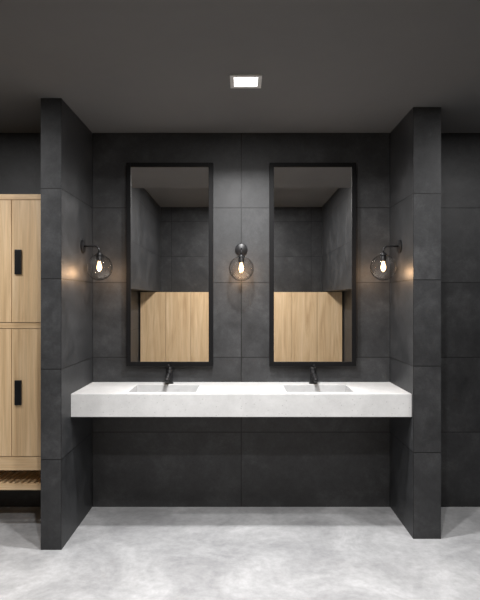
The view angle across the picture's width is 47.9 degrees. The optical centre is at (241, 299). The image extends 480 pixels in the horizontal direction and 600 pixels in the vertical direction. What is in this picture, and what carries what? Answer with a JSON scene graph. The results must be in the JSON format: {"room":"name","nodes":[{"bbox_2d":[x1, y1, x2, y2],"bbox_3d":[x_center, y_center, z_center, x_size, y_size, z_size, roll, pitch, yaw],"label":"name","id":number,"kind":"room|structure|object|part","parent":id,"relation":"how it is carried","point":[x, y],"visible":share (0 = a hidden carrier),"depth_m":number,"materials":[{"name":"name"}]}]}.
{"room":"locker room","nodes":[
{"label":"locker room","id":0,"kind":"room"},
{"bbox_2d":[41,98,91,549],"bbox_3d":[-1.137,0.144,3.564,0.124,2.700,0.672,0,0,0],"label":"wall","id":1,"kind":"structure","parent":0,"point":[66,141],"depth_m":3.25,"materials":[{"name":"tile"}]},
{"bbox_2d":[80,240,112,279],"bbox_3d":[-0.974,-0.270,3.650,0.203,0.276,0.176,0,0,0],"label":"wall sconce","id":2,"kind":"object","parent":1,"relation":"attached to","point":[83,245],"visible":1,"depth_m":3.64,"materials":[{"name":"black metal"}]},
{"bbox_3d":[-1.068,-0.363,3.650,0.014,0.090,0.090,0,0,0],"label":"wall plate","id":3,"kind":"part","parent":2,"relation":"part of","materials":[{"name":"black metal"}]},
{"bbox_3d":[-1.009,-0.341,3.650,0.109,0.056,0.012,0,0,0],"label":"arm","id":4,"kind":"part","parent":2,"relation":"part of","materials":[{"name":"black metal"}]},
{"bbox_2d":[96,252,101,261],"bbox_3d":[-0.960,-0.292,3.650,0.042,0.062,0.042,0,0,0],"label":"socket","id":5,"kind":"object","parent":2,"relation":"attached to","point":[99,255],"depth_m":3.63,"materials":[{"name":"black metal"}]},
{"bbox_3d":[-0.960,-0.229,3.650,0.036,0.065,0.036,0,0,0],"label":"bulb","id":6,"kind":"part","parent":2,"relation":"part of","materials":[{"name":"white glass"}]},
{"bbox_2d":[0,133,479,506],"bbox_3d":[0.000,0.144,3.950,5.400,2.700,0.100,0,0,0],"label":"wall","id":7,"kind":"structure","parent":0,"point":[137,461],"depth_m":3.90,"materials":[{"name":"tile"}]},
{"bbox_2d":[126,163,212,365],"bbox_3d":[-0.511,-0.254,3.875,0.618,1.452,0.050,0,0,0],"label":"wall mirror","id":8,"kind":"object","parent":7,"relation":"attached to","point":[169,206],"visible":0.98,"depth_m":3.86,"materials":[{"name":"clear glass"}]},
{"bbox_2d":[71,382,411,416],"bbox_3d":[0.000,0.664,3.650,2.148,0.145,0.499,0,0,0],"label":"countertop","id":9,"kind":"structure","parent":7,"relation":"attached to","point":[96,399],"depth_m":3.40,"materials":[{"name":"stone"}]},
{"bbox_2d":[164,364,173,383],"bbox_3d":[-0.510,0.520,3.768,0.060,0.144,0.184,0,0,0],"label":"faucet","id":10,"kind":"object","parent":9,"relation":"on","point":[169,370],"visible":1,"depth_m":3.81,"materials":[{"name":"black metal"}]},
{"bbox_3d":[-0.510,0.538,3.754,0.031,0.058,0.156,0,0,0],"label":"spout","id":11,"kind":"part","parent":10,"relation":"part of","materials":[{"name":"black metal"}]},
{"bbox_2d":[309,364,317,383],"bbox_3d":[0.510,0.520,3.768,0.060,0.144,0.184,0,0,0],"label":"faucet","id":12,"kind":"object","parent":9,"relation":"on","point":[313,378],"visible":1,"depth_m":3.81,"materials":[{"name":"black metal"}]},
{"bbox_3d":[0.510,0.538,3.754,0.031,0.058,0.156,0,0,0],"label":"spout","id":13,"kind":"part","parent":12,"relation":"part of","materials":[{"name":"black metal"}]},
{"bbox_2d":[229,243,253,280],"bbox_3d":[0.000,-0.270,3.799,0.176,0.276,0.203,0,0,0],"label":"wall sconce","id":14,"kind":"object","parent":7,"relation":"attached to","point":[241,249],"visible":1,"depth_m":3.79,"materials":[{"name":"black metal"}]},
{"bbox_2d":[238,254,243,262],"bbox_3d":[0.000,-0.292,3.785,0.042,0.062,0.042,0,0,0],"label":"socket","id":15,"kind":"object","parent":14,"relation":"attached to","point":[241,257],"depth_m":3.77,"materials":[{"name":"black metal"}]},
{"bbox_3d":[0.000,-0.363,3.893,0.090,0.090,0.014,0,0,0],"label":"wall plate","id":16,"kind":"part","parent":14,"relation":"part of","materials":[{"name":"black metal"}]},
{"bbox_3d":[0.000,-0.229,3.785,0.036,0.065,0.036,0,0,0],"label":"bulb","id":17,"kind":"part","parent":14,"relation":"part of","materials":[{"name":"white glass"}]},
{"bbox_2d":[269,163,355,365],"bbox_3d":[0.511,-0.254,3.875,0.618,1.452,0.050,0,0,0],"label":"wall mirror","id":18,"kind":"object","parent":7,"relation":"attached to","point":[312,206],"visible":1,"depth_m":3.86,"materials":[{"name":"clear glass"}]},
{"bbox_2d":[0,0,479,132],"bbox_3d":[0.000,-1.256,2.950,5.400,0.100,2.100,0,0,0],"label":"ceiling","id":19,"kind":"structure","parent":0,"point":[121,66],"depth_m":2.77,"materials":[{"name":"paint"}]},
{"bbox_2d":[230,74,261,87],"bbox_3d":[0.025,-1.202,2.970,0.172,0.008,0.172,0,0,0],"label":"recessed light","id":20,"kind":"object","parent":19,"relation":"in","point":[236,80],"visible":1,"depth_m":2.96,"materials":[{"name":"white plastic"}]},
{"bbox_2d":[234,77,257,85],"bbox_3d":[0.025,-1.204,2.970,0.128,0.003,0.128,0,0,0],"label":"diffuser","id":21,"kind":"object","parent":20,"relation":"attached to","point":[238,81],"depth_m":2.97,"materials":[{"name":"white plastic"}]},
{"bbox_2d":[0,507,479,599],"bbox_3d":[0.000,1.544,1.650,5.400,0.100,4.700,0,0,0],"label":"floor","id":22,"kind":"structure","parent":0,"point":[115,553],"depth_m":3.16,"materials":[{"name":"concrete"}]},
{"bbox_2d":[0,194,40,489],"bbox_3d":[-1.610,0.404,3.688,0.820,2.180,0.413,0,0,0],"label":"tall cabinet","id":23,"kind":"object","parent":22,"relation":"on","point":[20,214],"visible":0.56,"depth_m":3.50,"materials":[{"name":"brown wood"}]},
{"bbox_3d":[-1.735,-0.251,3.507,0.490,0.792,0.022,0,0,0],"label":"door","id":24,"kind":"part","parent":23,"relation":"part of","materials":[{"name":"brown wood"}]},
{"bbox_3d":[-1.735,0.600,3.507,0.490,0.824,0.022,0,0,0],"label":"door","id":25,"kind":"part","parent":23,"relation":"part of","materials":[{"name":"brown wood"}]},
{"bbox_3d":[-1.442,-0.246,3.489,0.044,0.160,0.014,0,0,0],"label":"handle","id":26,"kind":"part","parent":23,"relation":"part of","materials":[{"name":"black metal"}]},
{"bbox_3d":[-1.442,0.599,3.489,0.044,0.160,0.014,0,0,0],"label":"handle","id":27,"kind":"part","parent":23,"relation":"part of","materials":[{"name":"black metal"}]},
{"bbox_3d":[-1.355,-0.251,3.507,0.261,0.792,0.022,0,0,0],"label":"door","id":28,"kind":"part","parent":23,"relation":"part of","materials":[{"name":"brown wood"}]},
{"bbox_3d":[-1.355,0.600,3.507,0.261,0.824,0.022,0,0,0],"label":"door","id":29,"kind":"part","parent":23,"relation":"part of","materials":[{"name":"brown wood"}]},
{"bbox_2d":[390,107,440,538],"bbox_3d":[1.162,0.144,3.639,0.174,2.700,0.523,0,0,0],"label":"wall","id":30,"kind":"structure","parent":0,"point":[415,142],"depth_m":3.38,"materials":[{"name":"tile"}]},
{"bbox_2d":[370,240,401,279],"bbox_3d":[0.974,-0.270,3.650,0.203,0.276,0.176,0,0,0],"label":"wall sconce","id":31,"kind":"object","parent":30,"relation":"attached to","point":[383,254],"visible":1,"depth_m":3.64,"materials":[{"name":"black metal"}]},
{"bbox_2d":[380,252,386,261],"bbox_3d":[0.960,-0.292,3.650,0.042,0.062,0.042,0,0,0],"label":"socket","id":32,"kind":"object","parent":31,"relation":"attached to","point":[383,255],"depth_m":3.63,"materials":[{"name":"black metal"}]},
{"bbox_3d":[0.960,-0.229,3.650,0.036,0.065,0.036,0,0,0],"label":"bulb","id":33,"kind":"part","parent":31,"relation":"part of","materials":[{"name":"white glass"}]},
{"bbox_3d":[1.009,-0.341,3.650,0.109,0.056,0.012,0,0,0],"label":"arm","id":34,"kind":"part","parent":31,"relation":"part of","materials":[{"name":"black metal"}]},
{"bbox_3d":[1.068,-0.363,3.650,0.014,0.090,0.090,0,0,0],"label":"wall plate","id":35,"kind":"part","parent":31,"relation":"part of","materials":[{"name":"black metal"}]}
]}

